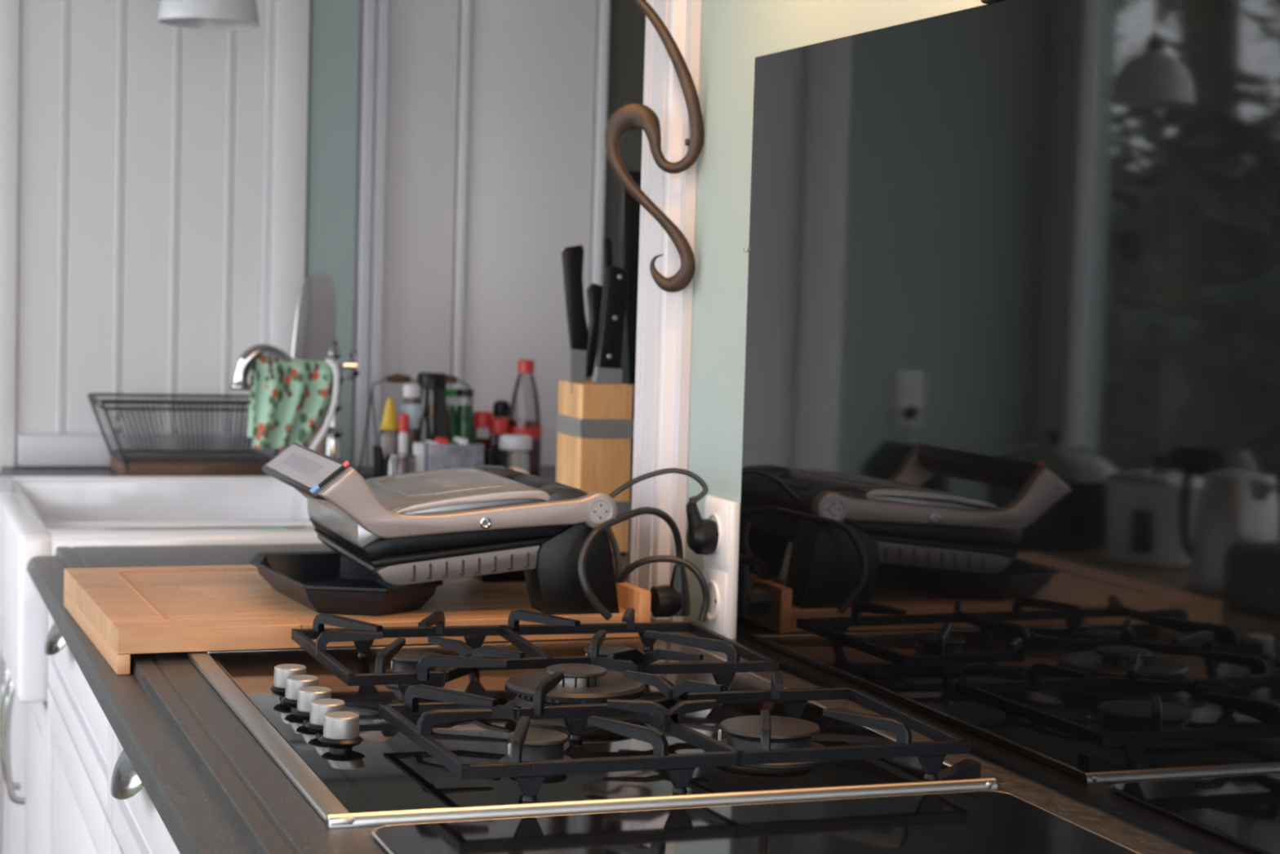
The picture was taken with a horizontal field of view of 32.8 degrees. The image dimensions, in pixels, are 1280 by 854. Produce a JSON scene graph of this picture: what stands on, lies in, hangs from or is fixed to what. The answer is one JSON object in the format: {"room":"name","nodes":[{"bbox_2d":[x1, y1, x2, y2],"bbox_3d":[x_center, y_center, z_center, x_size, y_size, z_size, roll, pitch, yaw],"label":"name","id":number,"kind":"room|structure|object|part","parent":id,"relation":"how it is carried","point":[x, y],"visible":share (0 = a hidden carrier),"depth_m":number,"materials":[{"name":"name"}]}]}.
{"room":"kitchen","nodes":[
{"label":"kitchen","id":0,"kind":"room"},
{"bbox_2d":[0,0,310,853],"bbox_3d":[-1.257,-0.272,4.322,1.106,2.500,0.485,0,4,-20],"label":"wall","id":1,"kind":"structure","parent":0,"point":[153,174],"depth_m":4.17,"materials":[{"name":"white paint"}]},
{"bbox_2d":[305,0,359,466],"bbox_3d":[-0.642,-0.279,4.387,0.095,2.540,0.176,0,4,-20],"label":"wall","id":2,"kind":"structure","parent":0,"point":[334,25],"depth_m":4.29,"materials":[{"name":"green paint"}]},
{"bbox_2d":[17,433,284,466],"bbox_3d":[-0.913,0.045,4.188,0.546,0.060,0.037,0,4,-20],"label":"trim","id":3,"kind":"structure","parent":2,"relation":"attached to","point":[34,450],"depth_m":4.12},
{"bbox_2d":[350,0,388,466],"bbox_3d":[-0.547,-0.273,4.347,0.056,2.540,0.043,0,4,-20],"label":"trim","id":4,"kind":"structure","parent":2,"relation":"attached to","point":[374,14],"depth_m":4.32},
{"bbox_2d":[682,0,985,641],"bbox_3d":[0.663,-0.017,0.943,0.140,2.540,3.440,0,4,-20],"label":"wall","id":5,"kind":"structure","parent":0,"point":[734,33],"depth_m":2.32,"materials":[{"name":"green paint"}]},
{"bbox_2d":[604,0,703,292],"bbox_3d":[0.019,-0.391,2.393,0.120,0.484,0.027,2,4,9],"label":"iron hook","id":6,"kind":"object","parent":5,"relation":"attached to","point":[629,117],"visible":1,"depth_m":2.39,"materials":[{"name":"brown metal"}]},
{"bbox_2d":[629,0,702,622],"bbox_3d":[0.040,-0.594,2.444,0.026,1.620,0.118,0,4,-20],"label":"trim","id":7,"kind":"structure","parent":5,"relation":"attached to","point":[664,318],"depth_m":2.44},
{"bbox_2d":[701,494,740,639],"bbox_3d":[0.083,0.149,2.327,0.016,0.146,0.081,0,4,-20],"label":"wall socket","id":8,"kind":"object","parent":5,"relation":"attached to","point":[720,568],"visible":0.84,"depth_m":2.30,"materials":[{"name":"white plastic"}]},
{"bbox_2d":[606,526,710,622],"bbox_3d":[0.007,0.157,2.344,0.136,0.096,0.043,4,4,31],"label":"cord","id":9,"kind":"object","parent":8,"relation":"attached to","point":[620,576],"visible":0.96,"depth_m":2.33,"materials":[{"name":"black rubber"}]},
{"bbox_2d":[608,467,717,555],"bbox_3d":[0.020,0.090,2.306,0.122,0.093,0.039,1,4,-13],"label":"cord","id":10,"kind":"object","parent":8,"relation":"attached to","point":[701,534],"visible":0.94,"depth_m":2.31,"materials":[{"name":"black plastic"}]},
{"bbox_2d":[736,0,1279,853],"bbox_3d":[0.445,-0.011,1.314,0.020,0.626,1.983,0,4,-20],"label":"backsplash","id":11,"kind":"structure","parent":5,"relation":"attached to","point":[1010,476],"depth_m":1.67,"materials":[{"name":"black glass"}]},
{"bbox_3d":[-0.455,-1.411,1.917,3.240,0.050,6.460,0,4,-20],"label":"ceiling","id":12,"kind":"structure","parent":0,"visible":0},
{"bbox_2d":[157,0,259,30],"bbox_3d":[-0.720,-1.095,3.667,0.170,0.823,0.170,0,4,-20],"label":"pendant lamp","id":13,"kind":"object","parent":12,"relation":"hanging from","point":[226,15],"visible":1,"depth_m":3.64,"materials":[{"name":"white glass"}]},
{"bbox_3d":[-0.530,1.173,2.086,3.240,0.050,6.460,0,4,-20],"label":"floor","id":14,"kind":"structure","parent":0,"visible":0},
{"bbox_2d":[3,663,5,853],"bbox_3d":[-0.492,0.570,4.210,1.400,0.879,0.330,0,4,-20],"label":"base cabinet","id":15,"kind":"object","parent":14,"relation":"on","point":[5,664],"visible":0.02,"depth_m":4.13,"materials":[{"name":"white paint"}]},
{"bbox_2d":[0,666,47,853],"bbox_3d":[-0.722,0.703,3.481,0.583,0.695,0.883,0,4,-20],"label":"base cabinet","id":16,"kind":"object","parent":14,"relation":"on","point":[23,726],"visible":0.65,"depth_m":3.32,"materials":[{"name":"white paint"}]},
{"bbox_3d":[-0.989,0.471,3.417,0.034,0.201,0.011,0,4,-20],"label":"bar handle","id":17,"kind":"part","parent":16,"relation":"part of","materials":[{"name":"silver metal"}]},
{"bbox_3d":[-1.028,0.626,3.599,0.019,0.575,0.440,0,4,-20],"label":"door","id":18,"kind":"part","parent":16,"relation":"part of","materials":[{"name":"white paint"}]},
{"bbox_3d":[-0.955,0.478,3.324,0.034,0.201,0.011,0,4,-20],"label":"bar handle","id":19,"kind":"part","parent":16,"relation":"part of","materials":[{"name":"silver metal"}]},
{"bbox_3d":[-0.879,0.657,3.184,0.019,0.575,0.433,0,4,-20],"label":"door","id":20,"kind":"part","parent":16,"relation":"part of","materials":[{"name":"white paint"}]},
{"bbox_2d":[44,610,114,853],"bbox_3d":[-0.404,0.671,2.694,0.638,0.879,0.796,0,4,-20],"label":"base cabinet","id":21,"kind":"object","parent":14,"relation":"on","point":[79,744],"visible":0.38,"depth_m":2.60,"materials":[{"name":"white paint"}]},
{"bbox_3d":[-0.711,0.255,2.654,0.029,0.041,0.144,0,4,-20],"label":"cup handle","id":22,"kind":"part","parent":21,"relation":"part of","materials":[{"name":"silver metal"}]},
{"bbox_3d":[-0.665,0.534,2.590,0.019,0.310,0.792,0,4,-20],"label":"drawer","id":23,"kind":"part","parent":21,"relation":"part of","materials":[{"name":"white paint"}]},
{"bbox_2d":[110,729,180,853],"bbox_3d":[-0.129,0.729,1.927,0.638,0.879,0.831,0,4,-20],"label":"base cabinet","id":24,"kind":"object","parent":14,"relation":"on","point":[139,828],"visible":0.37,"depth_m":1.98,"materials":[{"name":"white paint"}]},
{"bbox_3d":[-0.390,0.593,1.823,0.019,0.310,0.827,0,4,-20],"label":"drawer","id":25,"kind":"part","parent":24,"relation":"part of","materials":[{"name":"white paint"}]},
{"bbox_3d":[-0.459,0.308,1.950,0.029,0.041,0.144,0,4,-20],"label":"cup handle","id":26,"kind":"part","parent":24,"relation":"part of","materials":[{"name":"silver metal"}]},
{"bbox_2d":[379,0,609,466],"bbox_3d":[-0.385,-0.270,4.679,0.473,2.500,0.502,0,4,-20],"label":"cupboard","id":27,"kind":"object","parent":14,"relation":"on","point":[496,109],"visible":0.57,"depth_m":4.44,"materials":[{"name":"grey paint"}]},
{"bbox_3d":[-0.457,-0.275,4.414,0.155,2.440,0.020,0,4,-20],"label":"door","id":28,"kind":"part","parent":27,"relation":"part of","materials":[{"name":"grey paint"}]},
{"bbox_3d":[-0.234,-0.274,4.494,0.268,2.440,0.020,0,4,-20],"label":"door","id":29,"kind":"part","parent":27,"relation":"part of","materials":[{"name":"grey paint"}]},
{"bbox_2d":[601,0,646,466],"bbox_3d":[-0.063,-0.258,4.860,0.252,2.470,0.580,0,4,-20],"label":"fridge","id":30,"kind":"object","parent":14,"relation":"on","point":[627,21],"visible":0.02,"depth_m":4.53,"materials":[{"name":"black metal"}]},
{"bbox_3d":[0.246,0.806,0.920,0.610,0.879,1.316,0,4,-20],"label":"base cabinet","id":31,"kind":"object","parent":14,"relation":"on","visible":0},
{"bbox_2d":[0,466,1205,853],"bbox_3d":[-0.223,0.245,2.227,0.660,0.040,4.210,0,4,-20],"label":"countertop","id":32,"kind":"structure","parent":31,"relation":"on","point":[215,788],"depth_m":1.75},
{"bbox_2d":[0,475,322,702],"bbox_3d":[-0.708,0.231,3.447,0.591,0.231,0.874,0,4,-20],"label":"farmhouse sink","id":33,"kind":"object","parent":32,"relation":"in","point":[39,515],"visible":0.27,"depth_m":3.38,"materials":[{"name":"white ceramic"}]},
{"bbox_2d":[309,415,325,453],"bbox_3d":[-0.569,0.025,3.838,0.030,0.133,0.023,0,4,-20],"label":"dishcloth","id":34,"kind":"object","parent":33,"relation":"on","point":[320,448],"visible":0.15,"depth_m":3.83,"materials":[{"name":"beige fabric"}]},
{"bbox_2d":[87,393,279,475],"bbox_3d":[-0.841,0.018,4.027,0.333,0.144,0.246,0,4,-20],"label":"dish rack","id":35,"kind":"object","parent":32,"relation":"on","point":[122,464],"visible":0.75,"depth_m":3.95,"materials":[{"name":"black metal"}]},
{"bbox_3d":[-1.013,0.000,4.092,0.053,0.123,0.006,0,4,-20],"label":"post","id":36,"kind":"part","parent":35,"relation":"part of","materials":[{"name":"black metal"}]},
{"bbox_3d":[-0.932,0.017,3.867,0.053,0.123,0.006,0,4,-20],"label":"post","id":37,"kind":"part","parent":35,"relation":"part of","materials":[{"name":"black metal"}]},
{"bbox_3d":[-0.839,-0.051,4.023,0.333,0.006,0.246,0,4,-20],"label":"rail","id":38,"kind":"part","parent":35,"relation":"part of","materials":[{"name":"black metal"}]},
{"bbox_3d":[-0.839,-0.040,4.024,0.328,0.006,0.246,0,4,-20],"label":"rail","id":39,"kind":"part","parent":35,"relation":"part of","materials":[{"name":"black metal"}]},
{"bbox_3d":[-0.832,0.054,4.033,0.271,0.006,0.206,0,4,-20],"label":"rail","id":40,"kind":"part","parent":35,"relation":"part of","materials":[{"name":"black metal"}]},
{"bbox_3d":[-0.656,0.018,3.966,0.026,0.122,0.006,0,4,-20],"label":"post","id":41,"kind":"part","parent":35,"relation":"part of","materials":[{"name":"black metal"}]},
{"bbox_2d":[230,338,359,461],"bbox_3d":[-0.600,-0.028,3.763,0.217,0.252,0.068,0,4,-20],"label":"tap","id":42,"kind":"object","parent":32,"relation":"on","point":[247,359],"visible":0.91,"depth_m":3.77,"materials":[{"name":"silver metal"}]},
{"bbox_3d":[-0.621,-0.103,3.756,0.171,0.080,0.034,0,4,-20],"label":"spout","id":43,"kind":"part","parent":42,"relation":"part of","materials":[{"name":"silver metal"}]},
{"bbox_2d":[247,357,339,450],"bbox_3d":[-0.600,-0.042,3.766,0.146,0.165,0.075,0,4,-20],"label":"tea towel","id":44,"kind":"object","parent":42,"relation":"hanging from","point":[288,402],"visible":0.98,"depth_m":3.74,"materials":[{"name":"green fabric"}]},
{"bbox_3d":[-0.504,-0.107,3.785,0.024,0.055,0.055,0,4,-20],"label":"cross handle","id":45,"kind":"part","parent":42,"relation":"part of","materials":[{"name":"silver metal"}]},
{"bbox_2d":[291,274,336,448],"bbox_3d":[-0.611,-0.097,4.061,0.037,0.375,0.240,2,4,8],"label":"cutting board","id":46,"kind":"object","parent":32,"relation":"on","point":[314,331],"visible":0.41,"depth_m":4.02,"materials":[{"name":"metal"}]},
{"bbox_2d":[63,564,651,674],"bbox_3d":[-0.326,0.189,2.395,0.560,0.068,0.463,0,4,-20],"label":"cutting board","id":47,"kind":"object","parent":32,"relation":"on","point":[123,611],"visible":0.59,"depth_m":2.26,"materials":[{"name":"brown wood"}]},
{"bbox_2d":[249,551,443,615],"bbox_3d":[-0.319,0.167,2.332,0.175,0.031,0.307,0,4,-20],"label":"drip tray","id":48,"kind":"object","parent":47,"relation":"on","point":[321,581],"visible":0.82,"depth_m":2.29,"materials":[{"name":"black plastic"}]},
{"bbox_2d":[261,441,619,614],"bbox_3d":[-0.224,0.104,2.364,0.329,0.161,0.323,0,4,-20],"label":"grill","id":49,"kind":"object","parent":47,"relation":"on","point":[485,523],"visible":0.99,"depth_m":2.25,"materials":[{"name":"grey paint"}]},
{"bbox_3d":[-0.359,0.041,2.316,0.030,0.024,0.274,0,4,-20],"label":"display panel","id":50,"kind":"part","parent":49,"relation":"part of","materials":[{"name":"grey plastic"}]},
{"bbox_3d":[-0.355,0.045,2.320,0.046,0.037,0.298,0,4,-20],"label":"handle","id":51,"kind":"part","parent":49,"relation":"part of","materials":[{"name":"plastic"}]},
{"bbox_3d":[-0.275,0.055,2.502,0.313,0.072,0.018,0,4,-20],"label":"arm","id":52,"kind":"part","parent":49,"relation":"part of","materials":[{"name":"silver metal"}]},
{"bbox_3d":[-0.232,0.118,2.363,0.191,0.029,0.292,0,4,-20],"label":"plate","id":53,"kind":"part","parent":49,"relation":"part of","materials":[{"name":"black plastic"}]},
{"bbox_3d":[-0.222,0.107,2.366,0.225,0.036,0.284,0,4,-20],"label":"plate","id":54,"kind":"part","parent":49,"relation":"part of","materials":[{"name":"black plastic"}]},
{"bbox_3d":[-0.223,0.072,2.359,0.184,0.034,0.256,0,4,-20],"label":"lid","id":55,"kind":"part","parent":49,"relation":"part of","materials":[{"name":"paint"}]},
{"bbox_3d":[-0.173,0.076,2.219,0.313,0.072,0.018,0,4,-20],"label":"arm","id":56,"kind":"part","parent":49,"relation":"part of","materials":[{"name":"silver metal"}]},
{"bbox_3d":[-0.155,0.128,2.521,0.093,0.097,0.054,0,4,-20],"label":"leg","id":57,"kind":"part","parent":49,"relation":"part of","materials":[{"name":"black plastic"}]},
{"bbox_3d":[-0.072,0.145,2.291,0.093,0.097,0.056,0,4,-20],"label":"leg","id":58,"kind":"part","parent":49,"relation":"part of","materials":[{"name":"black plastic"}]},
{"bbox_2d":[577,506,689,620],"bbox_3d":[0.008,0.144,2.286,0.052,0.116,0.181,4,5,37],"label":"cord","id":59,"kind":"object","parent":49,"relation":"attached to","point":[673,599],"visible":0.98,"depth_m":2.29,"materials":[{"name":"black rubber"}]},
{"bbox_2d":[373,444,384,477],"bbox_3d":[-0.459,0.071,3.881,0.034,0.078,0.020,0,4,-20],"label":"spice jar","id":60,"kind":"object","parent":32,"relation":"on","point":[378,455],"visible":0.66,"depth_m":3.87,"materials":[{"name":"black plastic"}]},
{"bbox_2d":[186,637,997,827],"bbox_3d":[-0.085,0.228,1.892,0.515,0.044,0.688,0,4,-20],"label":"gas hob","id":61,"kind":"object","parent":32,"relation":"in","point":[329,736],"visible":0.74,"depth_m":1.71,"materials":[{"name":"black glass"}]},
{"bbox_3d":[-0.306,0.218,1.903,0.028,0.017,0.028,0,4,-20],"label":"knob","id":62,"kind":"part","parent":61,"relation":"part of","materials":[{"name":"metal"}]},
{"bbox_3d":[-0.288,0.222,1.852,0.028,0.017,0.028,0,4,-20],"label":"knob","id":63,"kind":"part","parent":61,"relation":"part of","materials":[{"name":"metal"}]},
{"bbox_3d":[-0.270,0.225,1.802,0.028,0.017,0.028,0,4,-20],"label":"knob","id":64,"kind":"part","parent":61,"relation":"part of","materials":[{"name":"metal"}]},
{"bbox_3d":[-0.252,0.229,1.751,0.028,0.017,0.028,0,4,-20],"label":"knob","id":65,"kind":"part","parent":61,"relation":"part of","materials":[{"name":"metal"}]},
{"bbox_3d":[-0.233,0.233,1.700,0.028,0.017,0.028,0,4,-20],"label":"knob","id":66,"kind":"part","parent":61,"relation":"part of","materials":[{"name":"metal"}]},
{"bbox_3d":[-0.210,0.224,2.024,0.058,0.018,0.058,0,4,-20],"label":"burner","id":67,"kind":"part","parent":61,"relation":"part of","materials":[{"name":"metal"}]},
{"bbox_3d":[-0.079,0.250,1.668,0.060,0.020,0.060,0,4,-20],"label":"burner","id":68,"kind":"part","parent":61,"relation":"part of","materials":[{"name":"metal"}]},
{"bbox_2d":[291,607,778,702],"bbox_3d":[-0.095,0.212,2.024,0.407,0.047,0.295,0,4,-20],"label":"support","id":69,"kind":"object","parent":61,"relation":"on","point":[472,658],"visible":0.95,"depth_m":1.99,"materials":[{"name":"black metal"}]},
{"bbox_3d":[-0.101,0.209,2.044,0.407,0.010,0.253,0,4,-20],"label":"frame","id":70,"kind":"part","parent":69,"relation":"part of","materials":[{"name":"black metal"}]},
{"bbox_3d":[-0.056,0.233,1.881,0.124,0.027,0.124,0,4,-20],"label":"burner","id":71,"kind":"part","parent":61,"relation":"part of","materials":[{"name":"metal"}]},
{"bbox_3d":[-0.055,0.218,1.880,0.036,0.010,0.036,0,4,-20],"label":"crown","id":72,"kind":"part","parent":61,"relation":"part of","materials":[{"name":"metal"}]},
{"bbox_3d":[-0.030,0.225,2.088,0.058,0.018,0.058,0,4,-20],"label":"burner","id":73,"kind":"part","parent":61,"relation":"part of","materials":[{"name":"metal"}]},
{"bbox_3d":[0.029,0.270,1.575,0.515,0.008,0.010,0,4,-20],"label":"trim","id":74,"kind":"part","parent":61,"relation":"part of","materials":[{"name":"metal"}]},
{"bbox_2d":[378,670,971,803],"bbox_3d":[0.022,0.235,1.711,0.415,0.049,0.258,0,4,-20],"label":"support","id":75,"kind":"object","parent":61,"relation":"on","point":[664,714],"visible":0.95,"depth_m":1.65,"materials":[{"name":"black metal"}]},
{"bbox_3d":[0.026,0.235,1.701,0.415,0.010,0.232,0,4,-20],"label":"frame","id":76,"kind":"part","parent":75,"relation":"part of","materials":[{"name":"black metal"}]},
{"bbox_3d":[0.103,0.251,1.734,0.100,0.020,0.100,0,4,-20],"label":"burner","id":77,"kind":"part","parent":61,"relation":"part of","materials":[{"name":"metal"}]},
{"bbox_2d":[372,790,1141,853],"bbox_3d":[0.141,0.294,1.291,0.489,0.004,0.577,0,4,-20],"label":"induction hob","id":78,"kind":"object","parent":32,"relation":"in","point":[984,821],"visible":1,"depth_m":1.49,"materials":[{"name":"black glass"}]},
{"bbox_3d":[0.120,0.635,3.481,0.820,0.879,1.440,0,4,-20],"label":"cabinet","id":79,"kind":"object","parent":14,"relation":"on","visible":0},
{"bbox_2d":[350,466,632,582],"bbox_3d":[0.087,0.166,3.581,0.838,0.040,1.864,0,4,-20],"label":"countertop","id":80,"kind":"structure","parent":79,"relation":"on","point":[545,472],"depth_m":4.19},
{"bbox_2d":[384,452,416,475],"bbox_3d":[-0.424,0.080,3.851,0.056,0.065,0.056,0,4,-20],"label":"glass jar","id":81,"kind":"object","parent":80,"relation":"on","point":[388,460],"visible":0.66,"depth_m":3.84,"materials":[{"name":"clear glass"}]},
{"bbox_2d":[358,373,476,479],"bbox_3d":[-0.403,0.002,4.002,0.189,0.199,0.204,0,4,-20],"label":"caddy","id":82,"kind":"object","parent":80,"relation":"on","point":[397,378],"visible":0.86,"depth_m":3.99,"materials":[{"name":"black metal"}]},
{"bbox_2d":[379,397,399,475],"bbox_3d":[-0.453,0.026,3.933,0.036,0.159,0.036,0,4,-20],"label":"squeeze bottle","id":83,"kind":"object","parent":82,"relation":"in","point":[388,442],"visible":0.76,"depth_m":3.92,"materials":[{"name":"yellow plastic"}]},
{"bbox_2d":[398,413,408,474],"bbox_3d":[-0.427,0.042,3.922,0.019,0.131,0.019,0,4,-20],"label":"bottle","id":84,"kind":"object","parent":82,"relation":"in","point":[403,419],"visible":0.93,"depth_m":3.91,"materials":[{"name":"white plastic"}]},
{"bbox_2d":[400,383,422,472],"bbox_3d":[-0.416,0.014,3.955,0.039,0.183,0.039,0,4,-20],"label":"sauce bottle","id":85,"kind":"object","parent":82,"relation":"in","point":[411,406],"visible":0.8,"depth_m":3.94,"materials":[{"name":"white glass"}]},
{"bbox_2d":[417,417,432,442],"bbox_3d":[-0.390,0.045,3.941,0.029,0.124,0.029,0,4,-20],"label":"vinegar bottle","id":86,"kind":"object","parent":82,"relation":"in","point":[424,433],"visible":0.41,"depth_m":3.93,"materials":[{"name":"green glass"}]},
{"bbox_2d":[417,372,450,440],"bbox_3d":[-0.386,0.001,4.019,0.072,0.202,0.072,0,4,-20],"label":"oil bottle","id":87,"kind":"object","parent":82,"relation":"in","point":[433,400],"visible":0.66,"depth_m":3.99,"materials":[{"name":"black glass"}]},
{"bbox_2d":[445,388,457,440],"bbox_3d":[-0.360,0.014,4.071,0.040,0.172,0.040,0,4,-20],"label":"bottle","id":88,"kind":"object","parent":82,"relation":"in","point":[451,393],"visible":0.38,"depth_m":4.06,"materials":[{"name":"green glass"}]},
{"bbox_2d":[413,442,425,471],"bbox_3d":[-0.394,0.071,3.867,0.016,0.085,0.030,0,4,-20],"label":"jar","id":89,"kind":"object","parent":80,"relation":"on","point":[419,448],"visible":0.54,"depth_m":3.85,"materials":[{"name":"white plastic"}]},
{"bbox_2d":[421,436,484,471],"bbox_3d":[-0.336,0.066,3.887,0.100,0.094,0.070,0,4,-20],"label":"box","id":90,"kind":"object","parent":80,"relation":"on","point":[441,453],"visible":0.48,"depth_m":3.85,"materials":[{"name":"grey plastic"}]},
{"bbox_2d":[456,388,474,441],"bbox_3d":[-0.330,0.014,4.082,0.040,0.172,0.040,0,4,-20],"label":"bottle","id":91,"kind":"object","parent":80,"relation":"on","point":[464,428],"visible":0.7,"depth_m":4.07,"materials":[{"name":"green glass"}]},
{"bbox_2d":[473,411,493,448],"bbox_3d":[-0.296,0.035,4.096,0.037,0.129,0.037,0,4,-20],"label":"spice jar","id":92,"kind":"object","parent":80,"relation":"on","point":[481,419],"visible":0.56,"depth_m":4.08,"materials":[{"name":"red plastic"}]},
{"bbox_3d":[-0.295,-0.014,4.093,0.037,0.030,0.037,0,4,-20],"label":"lid","id":93,"kind":"part","parent":92,"relation":"part of","materials":[{"name":"red plastic"}]},
{"bbox_2d":[484,448,507,466],"bbox_3d":[-0.273,0.076,3.958,0.064,0.070,0.064,0,4,-20],"label":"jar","id":94,"kind":"object","parent":80,"relation":"on","point":[492,456],"visible":0.25,"depth_m":3.93,"materials":[{"name":"ceramic"}]},
{"bbox_2d":[488,417,508,448],"bbox_3d":[-0.265,0.043,4.076,0.037,0.119,0.037,0,4,-20],"label":"spice jar","id":95,"kind":"object","parent":80,"relation":"on","point":[497,425],"visible":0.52,"depth_m":4.06,"materials":[{"name":"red plastic"}]},
{"bbox_3d":[-0.264,-0.002,4.073,0.037,0.030,0.037,0,4,-20],"label":"lid","id":96,"kind":"part","parent":95,"relation":"part of","materials":[{"name":"red plastic"}]},
{"bbox_2d":[493,400,510,444],"bbox_3d":[-0.264,0.024,4.128,0.033,0.150,0.033,0,4,-20],"label":"pepper mill","id":97,"kind":"object","parent":80,"relation":"on","point":[501,408],"visible":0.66,"depth_m":4.11,"materials":[{"name":"black plastic"}]},
{"bbox_2d":[499,434,532,471],"bbox_3d":[-0.229,0.062,3.994,0.060,0.093,0.060,0,4,-20],"label":"jar","id":98,"kind":"object","parent":80,"relation":"on","point":[517,446],"visible":0.67,"depth_m":3.97,"materials":[{"name":"white plastic"}]},
{"bbox_2d":[508,360,541,476],"bbox_3d":[-0.217,-0.012,4.099,0.064,0.228,0.064,0,4,-20],"label":"ketchup bottle","id":99,"kind":"object","parent":80,"relation":"on","point":[531,428],"visible":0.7,"depth_m":4.08,"materials":[{"name":"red plastic"}]},
{"bbox_2d":[555,380,633,555],"bbox_3d":[-0.066,0.056,3.061,0.076,0.238,0.112,0,4,-20],"label":"knife block","id":100,"kind":"object","parent":80,"relation":"on","point":[594,423],"visible":0.57,"depth_m":3.01,"materials":[{"name":"brown wood"}]},
{"bbox_2d":[561,244,588,393],"bbox_3d":[-0.091,-0.149,3.024,0.041,0.207,0.014,0,4,-20],"label":"carving knife","id":101,"kind":"object","parent":100,"relation":"in","point":[572,257],"visible":0.98,"depth_m":3.02,"materials":[{"name":"black plastic"}]},
{"bbox_3d":[-0.087,-0.077,3.030,0.022,0.063,0.002,0,4,-20],"label":"blade","id":102,"kind":"part","parent":101,"relation":"part of","materials":[{"name":"metal"}]},
{"bbox_2d":[584,283,602,381],"bbox_3d":[-0.067,-0.125,3.085,0.027,0.157,0.016,0,4,-20],"label":"bread knife","id":103,"kind":"object","parent":100,"relation":"on","point":[594,291],"visible":0.65,"depth_m":3.08,"materials":[{"name":"black plastic"}]},
{"bbox_3d":[-0.075,-0.060,3.087,0.014,0.025,0.002,0,4,-20],"label":"blade","id":104,"kind":"part","parent":103,"relation":"part of","materials":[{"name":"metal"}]},
{"bbox_2d":[602,236,613,272],"bbox_3d":[-0.047,-0.159,3.106,0.018,0.224,0.010,0,4,-20],"label":"utility knife","id":105,"kind":"object","parent":100,"relation":"in","point":[607,242],"visible":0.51,"depth_m":3.10,"materials":[{"name":"black plastic"}]},
{"bbox_2d":[595,266,627,384],"bbox_3d":[-0.040,-0.133,3.019,0.041,0.181,0.020,0,4,-20],"label":"knife","id":106,"kind":"object","parent":100,"relation":"on","point":[613,306],"visible":1,"depth_m":3.01,"materials":[{"name":"black plastic"}]},
{"bbox_3d":[-0.043,-0.063,3.024,0.039,0.040,0.002,0,4,-20],"label":"blade","id":107,"kind":"part","parent":106,"relation":"part of","materials":[{"name":"metal"}]},
{"bbox_2d":[619,171,640,395],"bbox_3d":[-0.013,-0.205,3.115,0.038,0.322,0.016,0,4,-20],"label":"sharpening steel","id":108,"kind":"object","parent":100,"relation":"in","point":[629,224],"visible":0.56,"depth_m":3.10,"materials":[{"name":"black plastic"}]}
]}

